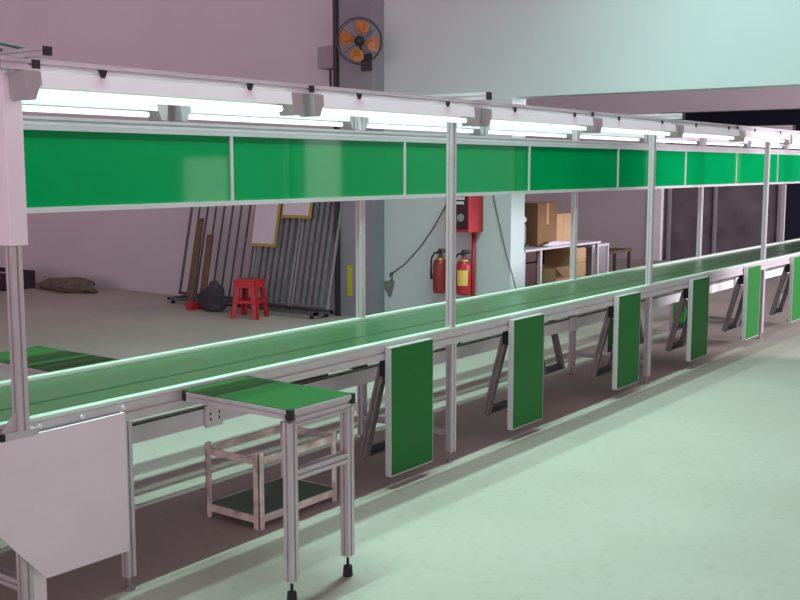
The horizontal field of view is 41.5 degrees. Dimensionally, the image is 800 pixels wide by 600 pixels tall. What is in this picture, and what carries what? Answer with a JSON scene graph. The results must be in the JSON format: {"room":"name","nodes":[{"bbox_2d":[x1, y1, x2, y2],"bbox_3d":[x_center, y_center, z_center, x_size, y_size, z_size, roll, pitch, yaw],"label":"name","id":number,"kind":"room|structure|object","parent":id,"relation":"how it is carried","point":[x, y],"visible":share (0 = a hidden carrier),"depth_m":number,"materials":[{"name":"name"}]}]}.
{"room":"factory floor","nodes":[
{"label":"factory floor","id":0,"kind":"room"},
{"bbox_2d":[0,258,799,599],"bbox_3d":[6.117,-0.639,19.196,31.000,0.200,50.000,5,9,36],"label":"floor","id":1,"kind":"structure","parent":0,"point":[684,484],"depth_m":5.58,"materials":[{"name":"paint"}]},
{"bbox_2d":[0,267,35,290],"bbox_3d":[-5.551,-0.294,14.669,0.864,0.240,0.524,5,9,36],"label":"crate","id":2,"kind":"object","parent":1,"relation":"on","point":[29,282],"visible":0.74,"depth_m":14.51,"materials":[{"name":"black plastic"}]},
{"bbox_2d":[0,346,119,375],"bbox_3d":[-1.663,0.651,5.032,0.698,0.758,0.384,5,9,36],"label":"table","id":3,"kind":"object","parent":1,"relation":"on","point":[40,360],"visible":0.42,"depth_m":4.93,"materials":[{"name":"green laminate"}]},
{"bbox_2d":[36,277,97,292],"bbox_3d":[-4.538,-0.227,14.311,1.312,0.196,0.514,5,9,36],"label":"heap","id":4,"kind":"object","parent":1,"relation":"on","point":[68,284],"visible":1,"depth_m":14.04,"materials":[{"name":"fabric"}]},
{"bbox_2d":[186,301,200,309],"bbox_3d":[-2.417,0.067,12.392,0.100,0.090,0.180,5,9,36],"label":"box","id":5,"kind":"object","parent":1,"relation":"on","point":[194,305],"visible":0.78,"depth_m":12.33,"materials":[{"name":"red paint"}]},
{"bbox_2d":[187,218,203,301],"bbox_3d":[-2.462,-0.454,12.688,0.100,1.053,0.235,5,9,36],"label":"plank","id":6,"kind":"object","parent":1,"relation":"on","point":[200,221],"visible":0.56,"depth_m":12.67,"materials":[{"name":"brown wood"}]},
{"bbox_2d":[200,234,213,290],"bbox_3d":[-2.313,-0.345,12.566,0.100,0.866,0.198,5,9,36],"label":"plank","id":7,"kind":"object","parent":1,"relation":"on","point":[209,240],"visible":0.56,"depth_m":12.55,"materials":[{"name":"brown wood"}]},
{"bbox_2d":[198,280,227,311],"bbox_3d":[-2.155,-0.057,12.254,0.460,0.368,0.262,5,9,36],"label":"bag","id":8,"kind":"object","parent":1,"relation":"on","point":[212,298],"visible":1,"depth_m":12.14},
{"bbox_2d":[230,277,268,319],"bbox_3d":[-1.668,-0.020,11.707,0.324,0.432,0.324,2,7,16],"label":"plastic stool","id":9,"kind":"object","parent":1,"relation":"on","point":[244,283],"visible":1,"depth_m":11.60,"materials":[{"name":"red plastic"}]},
{"bbox_2d":[167,295,332,318],"bbox_3d":[-1.805,0.078,12.362,2.420,0.075,0.290,5,9,36],"label":"trolley","id":10,"kind":"object","parent":1,"relation":"on","point":[315,312],"visible":0.75,"depth_m":11.99,"materials":[{"name":"metal"}]},
{"bbox_2d":[178,207,193,294],"label":"pole","id":11,"kind":"object","parent":10,"relation":"on","point":[191,208],"depth_m":13.10,"materials":[{"name":"grey metal"}]},
{"bbox_2d":[195,206,208,295],"label":"pole","id":12,"kind":"object","parent":10,"relation":"on","point":[201,253],"depth_m":12.94,"materials":[{"name":"grey metal"}]},
{"bbox_2d":[211,206,216,234],"label":"pole","id":13,"kind":"object","parent":10,"relation":"on","point":[215,212],"depth_m":12.88,"materials":[{"name":"grey metal"}]},
{"bbox_2d":[213,206,225,279],"label":"pole","id":14,"kind":"object","parent":10,"relation":"on","point":[224,207],"depth_m":12.78,"materials":[{"name":"grey metal"}]},
{"bbox_2d":[221,205,233,285],"label":"pole","id":15,"kind":"object","parent":10,"relation":"on","point":[232,210],"depth_m":12.69,"materials":[{"name":"grey metal"}]},
{"bbox_2d":[225,205,242,299],"label":"pole","id":16,"kind":"object","parent":10,"relation":"on","point":[227,297],"depth_m":12.60,"materials":[{"name":"grey metal"}]},
{"bbox_2d":[239,205,251,277],"label":"pole","id":17,"kind":"object","parent":10,"relation":"on","point":[249,212],"depth_m":12.53,"materials":[{"name":"grey metal"}]},
{"bbox_2d":[248,246,253,277],"label":"pole","id":18,"kind":"object","parent":10,"relation":"on","point":[252,251],"depth_m":12.42,"materials":[{"name":"grey metal"}]},
{"bbox_2d":[248,203,301,305],"bbox_3d":[-1.415,-0.789,12.241,0.676,1.642,0.401,5,9,36],"label":"grille","id":19,"kind":"object","parent":10,"relation":"on","point":[270,298],"visible":0.41,"depth_m":12.15,"materials":[{"name":"grey metal"}]},
{"bbox_2d":[250,204,280,246],"bbox_3d":[-1.562,-0.930,12.303,0.410,0.610,0.136,5,9,36],"label":"framed board","id":20,"kind":"object","parent":19,"relation":"hanging from","point":[266,217],"visible":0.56,"depth_m":12.29,"materials":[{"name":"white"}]},
{"bbox_2d":[281,202,312,218],"bbox_3d":[-1.166,-1.116,12.040,0.450,0.365,0.086,5,9,36],"label":"framed board","id":21,"kind":"object","parent":19,"relation":"hanging from","point":[289,210],"visible":0.48,"depth_m":12.02,"materials":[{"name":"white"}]},
{"bbox_2d":[290,201,340,309],"bbox_3d":[-0.906,-0.742,11.865,0.566,1.642,0.399,5,9,36],"label":"grille","id":22,"kind":"object","parent":10,"relation":"on","point":[316,304],"visible":0.59,"depth_m":11.84,"materials":[{"name":"grey metal"}]},
{"bbox_2d":[181,376,354,599],"bbox_3d":[-0.532,0.745,4.286,0.598,0.758,0.384,5,9,36],"label":"table","id":23,"kind":"object","parent":1,"relation":"on","point":[297,404],"visible":1,"depth_m":4.13,"materials":[{"name":"silver metal"}]},
{"bbox_2d":[205,420,336,530],"bbox_3d":[-0.619,0.839,5.136,0.352,0.360,0.557,5,9,36],"label":"rack","id":24,"kind":"object","parent":1,"relation":"on","point":[261,503],"visible":0.8,"depth_m":5.05,"materials":[{"name":"silver metal"}]},
{"bbox_2d":[212,478,331,514],"bbox_3d":[-0.619,0.959,5.151,0.338,0.007,0.543,5,9,36],"label":"shelf","id":25,"kind":"object","parent":24,"relation":"attached to","point":[309,493],"depth_m":5.11,"materials":[{"name":"green plastic"}]},
{"bbox_2d":[333,0,340,315],"bbox_3d":[-0.698,-2.599,11.505,0.045,5.600,0.050,5,9,36],"label":"conduit","id":26,"kind":"object","parent":1,"relation":"on","point":[335,2],"visible":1,"depth_m":11.68,"materials":[{"name":"grey metal"}]},
{"bbox_2d":[339,0,384,316],"bbox_3d":[-0.431,-2.595,11.475,0.480,5.600,0.220,5,9,36],"label":"column","id":27,"kind":"structure","parent":1,"relation":"on","point":[351,75],"depth_m":11.52,"materials":[{"name":"grey paint"}]},
{"bbox_2d":[347,265,351,295],"bbox_3d":[-0.559,-0.217,11.721,0.065,0.340,0.014,5,9,36],"label":"board","id":28,"kind":"object","parent":27,"relation":"attached to","point":[349,267],"visible":1,"depth_m":11.71,"materials":[{"name":"yellow"}]},
{"bbox_2d":[336,17,381,70],"bbox_3d":[-0.389,-2.676,11.007,0.431,0.516,0.458,5,9,36],"label":"wall fan","id":29,"kind":"object","parent":27,"relation":"attached to","point":[357,55],"visible":1,"depth_m":10.97,"materials":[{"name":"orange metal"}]},
{"bbox_2d":[0,41,799,599],"bbox_3d":[2.606,-0.560,9.376,1.084,2.082,14.714,5,9,36],"label":"conveyor line","id":30,"kind":"object","parent":1,"relation":"on","point":[68,437],"visible":0.78,"depth_m":5.14,"materials":[{"name":"green"}]},
{"bbox_2d":[22,95,167,120],"bbox_3d":[-1.536,-0.844,4.485,0.100,0.114,1.345,5,9,36],"label":"batten","id":31,"kind":"object","parent":30,"relation":"hanging from","point":[154,112],"visible":0.67,"depth_m":4.69,"materials":[{"name":"white plastic"}]},
{"bbox_2d":[7,70,301,115],"bbox_3d":[-0.854,-0.781,3.982,0.100,0.114,1.345,5,9,36],"label":"fluorescent light fixture","id":32,"kind":"object","parent":30,"relation":"hanging from","point":[23,84],"visible":1,"depth_m":3.84,"materials":[{"name":"white metal"}]},
{"bbox_2d":[168,105,354,129],"bbox_3d":[-0.689,-0.985,5.616,0.100,0.114,1.345,5,9,36],"label":"batten","id":33,"kind":"object","parent":30,"relation":"hanging from","point":[177,113],"visible":0.66,"depth_m":5.46,"materials":[{"name":"white plastic"}]},
{"bbox_2d":[300,93,480,125],"bbox_3d":[-0.006,-0.922,5.113,0.100,0.114,1.345,5,9,36],"label":"batten","id":34,"kind":"object","parent":30,"relation":"hanging from","point":[313,105],"visible":0.99,"depth_m":4.99,"materials":[{"name":"white plastic"}]},
{"bbox_2d":[359,338,432,476],"bbox_3d":[-0.028,0.551,5.603,0.236,0.675,0.380,5,9,36],"label":"table","id":35,"kind":"object","parent":30,"relation":"attached to","point":[405,373],"visible":1,"depth_m":5.51,"materials":[{"name":"green plastic"}]},
{"bbox_2d":[351,117,483,134],"bbox_3d":[0.141,-1.124,6.723,0.100,0.114,1.345,5,9,36],"label":"batten","id":36,"kind":"object","parent":30,"relation":"hanging from","point":[370,122],"visible":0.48,"depth_m":6.63,"materials":[{"name":"white plastic"}]},
{"bbox_2d":[132,265,789,443],"bbox_3d":[2.624,-0.126,9.697,0.092,0.258,14.200,5,9,36],"label":"cable tray","id":37,"kind":"object","parent":30,"relation":"on","point":[209,416],"depth_m":5.83,"materials":[{"name":"silver metal"}]},
{"bbox_2d":[482,313,543,429],"bbox_3d":[0.700,0.429,6.574,0.236,0.675,0.380,5,9,36],"label":"table","id":38,"kind":"object","parent":30,"relation":"attached to","point":[524,337],"visible":0.99,"depth_m":6.47,"materials":[{"name":"metal"}]},
{"bbox_2d":[474,125,572,139],"bbox_3d":[0.946,-1.258,7.798,0.100,0.114,1.345,5,9,36],"label":"batten","id":39,"kind":"object","parent":30,"relation":"hanging from","point":[566,134],"visible":0.6,"depth_m":7.75,"materials":[{"name":"white plastic"}]},
{"bbox_2d":[472,107,597,132],"bbox_3d":[0.823,-1.061,6.220,0.100,0.114,1.345,5,9,36],"label":"batten","id":40,"kind":"object","parent":30,"relation":"hanging from","point":[488,117],"visible":0.94,"depth_m":6.14,"materials":[{"name":"white plastic"}]},
{"bbox_2d":[543,319,564,374],"bbox_3d":[1.069,0.258,7.946,0.236,0.675,0.380,5,9,36],"label":"table","id":41,"kind":"object","parent":30,"relation":"attached to","point":[560,365],"visible":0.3,"depth_m":8.02,"materials":[{"name":"metal"}]},
{"bbox_2d":[579,130,646,142],"bbox_3d":[1.763,-1.395,8.889,0.100,0.114,1.345,5,9,36],"label":"batten","id":42,"kind":"object","parent":30,"relation":"hanging from","point":[638,138],"visible":0.45,"depth_m":8.95,"materials":[{"name":"white plastic"}]},
{"bbox_2d":[589,291,640,389],"bbox_3d":[1.570,0.284,7.737,0.236,0.675,0.380,5,9,36],"label":"table","id":43,"kind":"object","parent":30,"relation":"attached to","point":[623,362],"visible":1,"depth_m":7.64,"materials":[{"name":"metal"}]},
{"bbox_2d":[604,305,643,352],"bbox_3d":[1.964,0.108,9.140,0.236,0.675,0.380,5,9,36],"label":"table","id":44,"kind":"object","parent":30,"relation":"attached to","point":[609,341],"visible":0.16,"depth_m":9.14,"materials":[{"name":"metal"}]},
{"bbox_2d":[597,117,678,137],"bbox_3d":[1.628,-1.195,7.295,0.100,0.114,1.345,5,9,36],"label":"batten","id":45,"kind":"object","parent":30,"relation":"hanging from","point":[603,125],"visible":0.85,"depth_m":7.26,"materials":[{"name":"white plastic"}]},
{"bbox_2d":[646,134,699,145],"bbox_3d":[2.580,-1.531,9.980,0.100,0.114,1.345,5,9,36],"label":"batten","id":46,"kind":"object","parent":30,"relation":"hanging from","point":[660,138],"visible":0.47,"depth_m":10.05,"materials":[{"name":"white plastic"}]},
{"bbox_2d":[669,287,688,331],"bbox_3d":[2.817,-0.034,10.279,0.236,0.675,0.380,5,9,36],"label":"table","id":47,"kind":"object","parent":30,"relation":"attached to","point":[673,306],"visible":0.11,"depth_m":10.24,"materials":[{"name":"metal"}]},
{"bbox_2d":[665,276,709,360],"bbox_3d":[2.406,0.144,8.852,0.236,0.675,0.380,5,9,36],"label":"table","id":48,"kind":"object","parent":30,"relation":"attached to","point":[695,328],"visible":1,"depth_m":8.76,"materials":[{"name":"metal"}]},
{"bbox_2d":[678,124,741,141],"bbox_3d":[2.445,-1.332,8.386,0.100,0.114,1.345,5,9,36],"label":"batten","id":49,"kind":"object","parent":30,"relation":"hanging from","point":[684,130],"visible":0.82,"depth_m":8.35,"materials":[{"name":"white plastic"}]},
{"bbox_2d":[696,138,748,147],"bbox_3d":[3.398,-1.668,11.071,0.100,0.114,1.345,5,9,36],"label":"batten","id":50,"kind":"object","parent":30,"relation":"hanging from","point":[709,141],"visible":0.44,"depth_m":11.05,"materials":[{"name":"white plastic"}]},
{"bbox_2d":[721,264,760,339],"bbox_3d":[3.205,0.011,9.919,0.236,0.675,0.380,5,9,36],"label":"table","id":51,"kind":"object","parent":30,"relation":"attached to","point":[749,303],"visible":0.99,"depth_m":9.82,"materials":[{"name":"metal"}]},
{"bbox_2d":[732,129,790,143],"bbox_3d":[3.263,-1.468,9.477,0.100,0.114,1.345,5,9,36],"label":"batten","id":52,"kind":"object","parent":30,"relation":"hanging from","point":[754,135],"visible":0.83,"depth_m":9.44,"materials":[{"name":"white plastic"}]},
{"bbox_2d":[749,141,783,148],"bbox_3d":[4.215,-1.804,12.162,0.100,0.114,1.345,5,9,36],"label":"batten","id":53,"kind":"object","parent":30,"relation":"hanging from","point":[751,143],"visible":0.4,"depth_m":12.07,"materials":[{"name":"white plastic"}]},
{"bbox_2d":[769,255,799,321],"bbox_3d":[4.046,-0.130,11.042,0.236,0.675,0.380,5,9,36],"label":"table","id":54,"kind":"object","parent":30,"relation":"attached to","point":[792,286],"visible":1,"depth_m":10.92,"materials":[{"name":"metal"}]},
{"bbox_2d":[782,134,799,144],"bbox_3d":[4.080,-1.605,10.568,0.100,0.114,1.345,5,9,36],"label":"batten","id":55,"kind":"object","parent":30,"relation":"hanging from","point":[795,139],"visible":0.44,"depth_m":10.13,"materials":[{"name":"white plastic"}]},
{"bbox_2d":[788,143,799,148],"bbox_3d":[5.032,-1.941,13.253,0.100,0.114,1.345,5,9,36],"label":"batten","id":56,"kind":"object","parent":30,"relation":"hanging from","point":[790,146],"visible":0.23,"depth_m":12.96,"materials":[{"name":"white plastic"}]},
{"bbox_2d":[471,232,475,296],"bbox_3d":[0.761,-0.212,10.956,0.042,1.000,0.042,5,9,36],"label":"standpipe","id":57,"kind":"object","parent":1,"relation":"on","point":[473,242],"visible":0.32,"depth_m":10.92,"materials":[{"name":"red metal"}]},
{"bbox_2d":[536,264,576,284],"bbox_3d":[1.793,-0.148,12.432,0.460,0.506,0.420,4,8,31],"label":"carton","id":58,"kind":"object","parent":1,"relation":"on","point":[550,273],"visible":0.26,"depth_m":12.24,"materials":[{"name":"brown cardboard"}]},
{"bbox_2d":[523,240,600,286],"bbox_3d":[1.672,-0.297,12.636,0.680,0.750,1.880,5,9,36],"label":"desk","id":59,"kind":"object","parent":1,"relation":"on","point":[533,256],"visible":0.32,"depth_m":11.99,"materials":[{"name":"grey metal"}]},
{"bbox_2d":[524,225,528,247],"bbox_3d":[1.334,-0.733,12.056,0.200,0.260,0.240,5,9,36],"label":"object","id":60,"kind":"object","parent":59,"relation":"on","point":[525,244],"visible":0.19,"depth_m":12.07,"materials":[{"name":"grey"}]},
{"bbox_2d":[524,202,556,246],"bbox_3d":[1.596,-0.893,12.355,0.303,0.503,0.460,5,9,36],"label":"carton","id":61,"kind":"object","parent":59,"relation":"on","point":[541,223],"visible":0.71,"depth_m":12.17,"materials":[{"name":"brown cardboard"}]},
{"bbox_2d":[542,241,569,246],"bbox_3d":[1.845,-0.670,12.367,0.079,0.057,0.747,5,9,36],"label":"heap","id":62,"kind":"object","parent":59,"relation":"on","point":[552,243],"visible":0.97,"depth_m":12.28,"materials":[{"name":"white paper"}]},
{"bbox_2d":[557,212,570,240],"bbox_3d":[1.866,-0.873,12.758,0.283,0.363,0.440,5,9,36],"label":"carton","id":63,"kind":"object","parent":59,"relation":"on","point":[563,219],"visible":0.28,"depth_m":12.66,"materials":[{"name":"brown cardboard"}]},
{"bbox_2d":[544,247,585,278],"bbox_3d":[2.019,-0.298,12.891,0.375,0.690,0.380,5,9,36],"label":"cartons","id":64,"kind":"object","parent":1,"relation":"on","point":[558,256],"visible":0.34,"depth_m":12.75,"materials":[{"name":"cardboard"}]},
{"bbox_2d":[577,243,608,275],"bbox_3d":[2.401,-0.387,13.598,0.400,0.690,0.470,5,9,36],"label":"base cabinet","id":65,"kind":"object","parent":1,"relation":"on","point":[603,247],"visible":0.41,"depth_m":13.45,"materials":[{"name":"grey metal"}]},
{"bbox_2d":[609,248,631,270],"bbox_3d":[3.131,-0.541,15.920,0.300,0.420,1.100,5,9,36],"label":"bench","id":66,"kind":"object","parent":1,"relation":"on","point":[613,251],"visible":0.44,"depth_m":16.23,"materials":[{"name":"brown wood"}]},
{"bbox_2d":[0,0,799,311],"bbox_3d":[-0.461,-2.636,11.800,28.900,5.600,0.270,5,9,36],"label":"wall","id":67,"kind":"structure","parent":0,"point":[517,51],"depth_m":11.35,"materials":[{"name":"white paint"}]},
{"bbox_2d":[318,46,332,86],"bbox_3d":[-0.729,-2.553,11.705,0.315,0.502,0.218,5,9,36],"label":"switch box","id":68,"kind":"object","parent":67,"relation":"attached to","point":[325,54],"visible":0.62,"depth_m":11.64,"materials":[{"name":"grey metal"}]},
{"bbox_2d":[384,279,394,297],"bbox_3d":[-0.124,-0.129,11.692,0.167,0.217,0.006,5,9,36],"label":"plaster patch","id":69,"kind":"object","parent":67,"relation":"attached to","point":[388,285],"visible":1,"depth_m":11.68,"materials":[{"name":"grey paint"}]},
{"bbox_2d":[390,205,445,274],"bbox_3d":[0.235,-0.776,11.327,0.859,1.077,0.013,5,9,36],"label":"cable","id":70,"kind":"object","parent":67,"relation":"attached to","point":[445,205],"visible":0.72,"depth_m":11.34,"materials":[{"name":"grey plastic"}]},
{"bbox_2d":[430,249,445,292],"bbox_3d":[0.438,-0.309,11.106,0.207,0.465,0.166,-3,8,-20],"label":"fire extinguisher","id":71,"kind":"object","parent":67,"relation":"attached to","point":[438,276],"visible":0.95,"depth_m":11.04,"materials":[{"name":"red paint"}]},
{"bbox_2d":[445,196,482,232],"bbox_3d":[0.655,-0.936,10.824,0.290,0.470,0.288,5,9,36],"label":"fire alarm box","id":72,"kind":"object","parent":67,"relation":"attached to","point":[469,209],"visible":0.67,"depth_m":10.70,"materials":[{"name":"red paint"}]},
{"bbox_2d":[456,250,471,294],"bbox_3d":[0.675,-0.287,10.931,0.207,0.465,0.167,-3,8,-20],"label":"fire extinguisher","id":73,"kind":"object","parent":67,"relation":"attached to","point":[463,267],"visible":0.94,"depth_m":10.87,"materials":[{"name":"red paint"}]},
{"bbox_2d":[493,195,515,288],"bbox_3d":[1.048,-0.673,10.731,0.332,1.133,0.013,5,9,36],"label":"cable","id":74,"kind":"object","parent":67,"relation":"attached to","point":[493,195],"visible":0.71,"depth_m":10.73,"materials":[{"name":"grey plastic"}]},
{"bbox_2d":[525,87,799,258],"bbox_3d":[5.595,-3.429,18.139,31.000,5.600,0.250,5,9,36],"label":"wall","id":75,"kind":"structure","parent":0,"point":[618,218],"depth_m":19.23,"materials":[{"name":"white paint"}]},
{"bbox_2d":[653,142,668,260],"bbox_3d":[4.686,-1.872,18.984,0.170,2.300,0.300,5,9,36],"label":"door frame","id":76,"kind":"structure","parent":75,"relation":"attached to","point":[661,195],"depth_m":18.94,"materials":[{"name":"white metal"}]},
{"bbox_2d":[666,143,786,266],"bbox_3d":[5.627,-1.691,18.264,2.040,2.120,0.100,5,9,36],"label":"door","id":77,"kind":"structure","parent":75,"relation":"in","point":[732,215],"depth_m":18.30,"materials":[{"name":"grey metal"}]},
{"bbox_2d":[666,109,799,240],"bbox_3d":[11.925,-2.609,16.012,18.200,4.500,3.750,5,9,36],"label":"wall","id":78,"kind":"structure","parent":0,"point":[762,117],"depth_m":21.30,"materials":[{"name":"grey paint"}]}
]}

